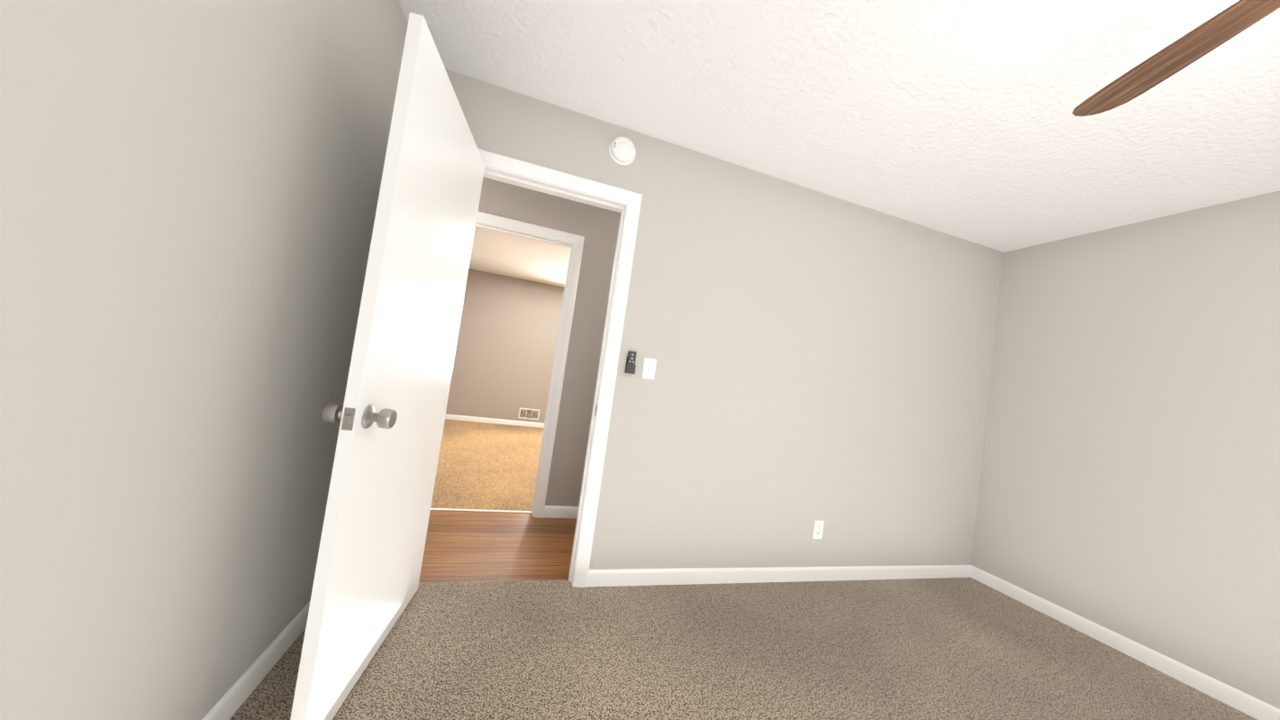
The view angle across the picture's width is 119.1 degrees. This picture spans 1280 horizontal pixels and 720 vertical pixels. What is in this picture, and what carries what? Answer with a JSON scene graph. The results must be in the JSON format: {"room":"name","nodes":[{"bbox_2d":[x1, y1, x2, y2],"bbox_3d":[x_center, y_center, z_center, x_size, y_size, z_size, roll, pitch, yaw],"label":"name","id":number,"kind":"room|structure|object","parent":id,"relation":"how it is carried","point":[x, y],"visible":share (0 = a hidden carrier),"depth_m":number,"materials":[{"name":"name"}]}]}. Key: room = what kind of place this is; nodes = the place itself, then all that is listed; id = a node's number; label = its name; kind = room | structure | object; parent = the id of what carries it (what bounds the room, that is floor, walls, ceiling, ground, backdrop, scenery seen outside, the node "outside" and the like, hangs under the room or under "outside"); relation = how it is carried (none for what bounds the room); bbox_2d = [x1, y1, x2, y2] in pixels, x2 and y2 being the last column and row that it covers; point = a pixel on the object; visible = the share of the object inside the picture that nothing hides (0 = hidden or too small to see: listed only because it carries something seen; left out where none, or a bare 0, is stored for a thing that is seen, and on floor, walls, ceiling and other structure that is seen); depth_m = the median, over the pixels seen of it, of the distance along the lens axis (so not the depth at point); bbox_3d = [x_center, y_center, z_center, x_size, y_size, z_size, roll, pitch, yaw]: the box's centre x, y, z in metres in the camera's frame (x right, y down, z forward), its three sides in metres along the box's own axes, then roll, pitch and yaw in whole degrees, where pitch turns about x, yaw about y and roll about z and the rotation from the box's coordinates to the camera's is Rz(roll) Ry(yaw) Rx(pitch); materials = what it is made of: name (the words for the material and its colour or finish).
{"room":"empty bedroom","nodes":[
{"label":"empty bedroom","id":0,"kind":"room"},
{"bbox_2d":[0,0,408,719],"bbox_3d":[-0.749,-0.188,-0.001,0.115,2.440,3.522,9,-2,-16],"label":"wall","id":1,"kind":"structure","parent":0,"point":[189,191],"depth_m":0.75,"materials":[{"name":"grey paint"}]},
{"bbox_2d":[201,599,310,719],"bbox_3d":[-0.855,0.987,-0.012,0.014,0.083,3.492,9,-2,-16],"label":"baseboard","id":2,"kind":"structure","parent":1,"relation":"attached to","point":[231,700],"depth_m":1.18,"materials":[{"name":"white wood"}]},
{"bbox_2d":[430,418,543,510],"bbox_3d":[-1.072,1.205,4.715,4.530,0.064,3.795,9,-2,-16],"label":"floor","id":3,"kind":"structure","parent":0,"point":[485,466],"depth_m":3.78,"materials":[{"name":"beige carpet"}]},
{"bbox_2d":[418,509,576,581],"bbox_3d":[-0.029,1.273,2.577,5.339,0.060,0.895,9,-2,-16],"label":"floor","id":4,"kind":"structure","parent":0,"point":[476,546],"depth_m":2.24,"materials":[{"name":"brown wood"}]},
{"bbox_2d":[430,508,531,512],"bbox_3d":[-1.166,1.085,2.710,0.760,0.006,0.024,9,-2,-16],"label":"threshold","id":5,"kind":"object","parent":4,"relation":"on","point":[474,510],"depth_m":2.71,"materials":[{"name":"white wood"}]},
{"bbox_2d":[445,268,564,423],"bbox_3d":[-1.417,-0.037,6.527,4.530,2.440,0.115,9,-2,-16],"label":"wall","id":6,"kind":"structure","parent":0,"point":[504,353],"depth_m":6.22,"materials":[{"name":"grey paint"}]},
{"bbox_2d":[444,413,544,427],"bbox_3d":[-1.562,1.130,6.421,4.300,0.083,0.014,9,-2,-16],"label":"baseboard","id":7,"kind":"structure","parent":6,"relation":"attached to","point":[494,421],"depth_m":6.16,"materials":[{"name":"white wood"}]},
{"bbox_2d":[517,407,539,419],"bbox_3d":[-1.865,0.909,6.332,0.330,0.175,0.014,9,-2,-16],"label":"air vent","id":8,"kind":"object","parent":6,"relation":"in","point":[529,413],"visible":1,"depth_m":6.33,"materials":[{"name":"white plastic"}]},
{"bbox_2d":[469,226,570,287],"bbox_3d":[-0.731,-1.268,4.827,4.530,0.060,3.755,9,-2,-16],"label":"ceiling","id":9,"kind":"structure","parent":0,"point":[499,253],"depth_m":4.98,"materials":[{"name":"white paint"}]},
{"bbox_2d":[478,177,620,506],"bbox_3d":[0.024,0.034,3.036,5.109,2.440,0.115,9,-2,-16],"label":"wall","id":10,"kind":"structure","parent":0,"point":[596,227],"depth_m":2.83,"materials":[{"name":"grey paint"}]},
{"bbox_2d":[475,211,584,517],"bbox_3d":[-1.015,0.046,2.732,0.910,2.105,0.151,9,-2,-16],"label":"door frame","id":11,"kind":"structure","parent":10,"relation":"attached to","point":[573,242],"depth_m":2.77,"materials":[{"name":"white wood"}]},
{"bbox_2d":[543,505,578,517],"bbox_3d":[-0.016,1.202,2.571,5.109,0.083,0.763,9,-2,-16],"label":"baseboard","id":12,"kind":"structure","parent":10,"relation":"attached to","point":[558,512],"depth_m":2.79,"materials":[{"name":"white wood"}]},
{"bbox_2d":[444,68,1003,569],"bbox_3d":[0.691,0.101,2.317,4.224,2.440,0.115,9,-2,-16],"label":"wall","id":13,"kind":"structure","parent":0,"point":[818,355],"depth_m":2.29,"materials":[{"name":"grey paint"}]},
{"bbox_2d":[290,12,484,719],"bbox_3d":[-0.858,0.051,1.375,0.169,2.015,0.818,9,-2,-16],"label":"door leaf","id":14,"kind":"structure","parent":13,"relation":"in","point":[389,414],"depth_m":1.17,"materials":[{"name":"white wood"}]},
{"bbox_2d":[477,147,642,587],"bbox_3d":[-0.584,0.077,1.943,0.907,2.105,0.151,9,-2,-16],"label":"door frame","id":15,"kind":"structure","parent":13,"relation":"attached to","point":[625,204],"depth_m":1.99,"materials":[{"name":"white wood"}]},
{"bbox_2d":[608,136,635,165],"bbox_3d":[-0.089,-1.120,2.002,0.148,0.148,0.042,9,-2,-16],"label":"smoke detector","id":16,"kind":"object","parent":13,"relation":"attached to","point":[621,150],"visible":0.98,"depth_m":1.99,"materials":[{"name":"white plastic"}]},
{"bbox_2d":[625,350,636,373],"bbox_3d":[-0.048,0.013,2.027,0.050,0.120,0.026,9,-2,-16],"label":"remote","id":17,"kind":"object","parent":13,"relation":"attached to","point":[630,367],"visible":1,"depth_m":2.02,"materials":[{"name":"black plastic"}]},
{"bbox_2d":[641,357,656,379],"bbox_3d":[0.053,0.048,2.058,0.070,0.114,0.023,9,-2,-16],"label":"light switch","id":18,"kind":"object","parent":13,"relation":"attached to","point":[649,368],"visible":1,"depth_m":2.06,"materials":[{"name":"white plastic"}]},
{"bbox_2d":[586,564,972,586],"bbox_3d":[1.067,1.346,2.365,2.828,0.083,0.014,9,-2,-16],"label":"baseboard","id":19,"kind":"structure","parent":13,"relation":"attached to","point":[621,576],"depth_m":2.27,"materials":[{"name":"white wood"}]},
{"bbox_2d":[812,520,824,538],"bbox_3d":[1.132,1.078,2.386,0.070,0.114,0.008,9,-2,-16],"label":"outlet","id":20,"kind":"object","parent":13,"relation":"attached to","point":[818,529],"visible":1,"depth_m":2.38,"materials":[{"name":"white plastic"}]},
{"bbox_2d":[229,577,1257,719],"bbox_3d":[1.037,1.344,0.498,4.224,0.060,3.695,9,-2,-16],"label":"floor","id":21,"kind":"structure","parent":0,"point":[944,649],"depth_m":1.63,"materials":[{"name":"beige carpet"}]},
{"bbox_2d":[399,0,1279,252],"bbox_3d":[1.376,-1.130,0.619,4.224,0.060,3.752,9,-2,-16],"label":"ceiling","id":22,"kind":"structure","parent":0,"point":[956,119],"depth_m":1.58,"materials":[{"name":"white paint"}]},
{"bbox_2d":[1071,0,1279,116],"bbox_3d":[1.519,-0.903,0.636,1.230,0.348,1.263,9,-2,-16],"label":"ceiling fan","id":23,"kind":"object","parent":22,"relation":"hanging from","point":[1215,31],"visible":1,"depth_m":1.04,"materials":[{"name":"brown wood"}]},
{"bbox_2d":[971,190,1279,708],"bbox_3d":[3.169,0.402,1.090,0.115,2.440,3.637,9,-2,-16],"label":"wall","id":24,"kind":"structure","parent":0,"point":[1130,483],"depth_m":2.08,"materials":[{"name":"grey paint"}]},
{"bbox_2d":[972,565,1279,719],"bbox_3d":[2.924,1.559,1.098,0.014,0.083,3.492,9,-2,-16],"label":"baseboard","id":25,"kind":"structure","parent":24,"relation":"attached to","point":[1258,709],"depth_m":1.99,"materials":[{"name":"white wood"}]}
]}

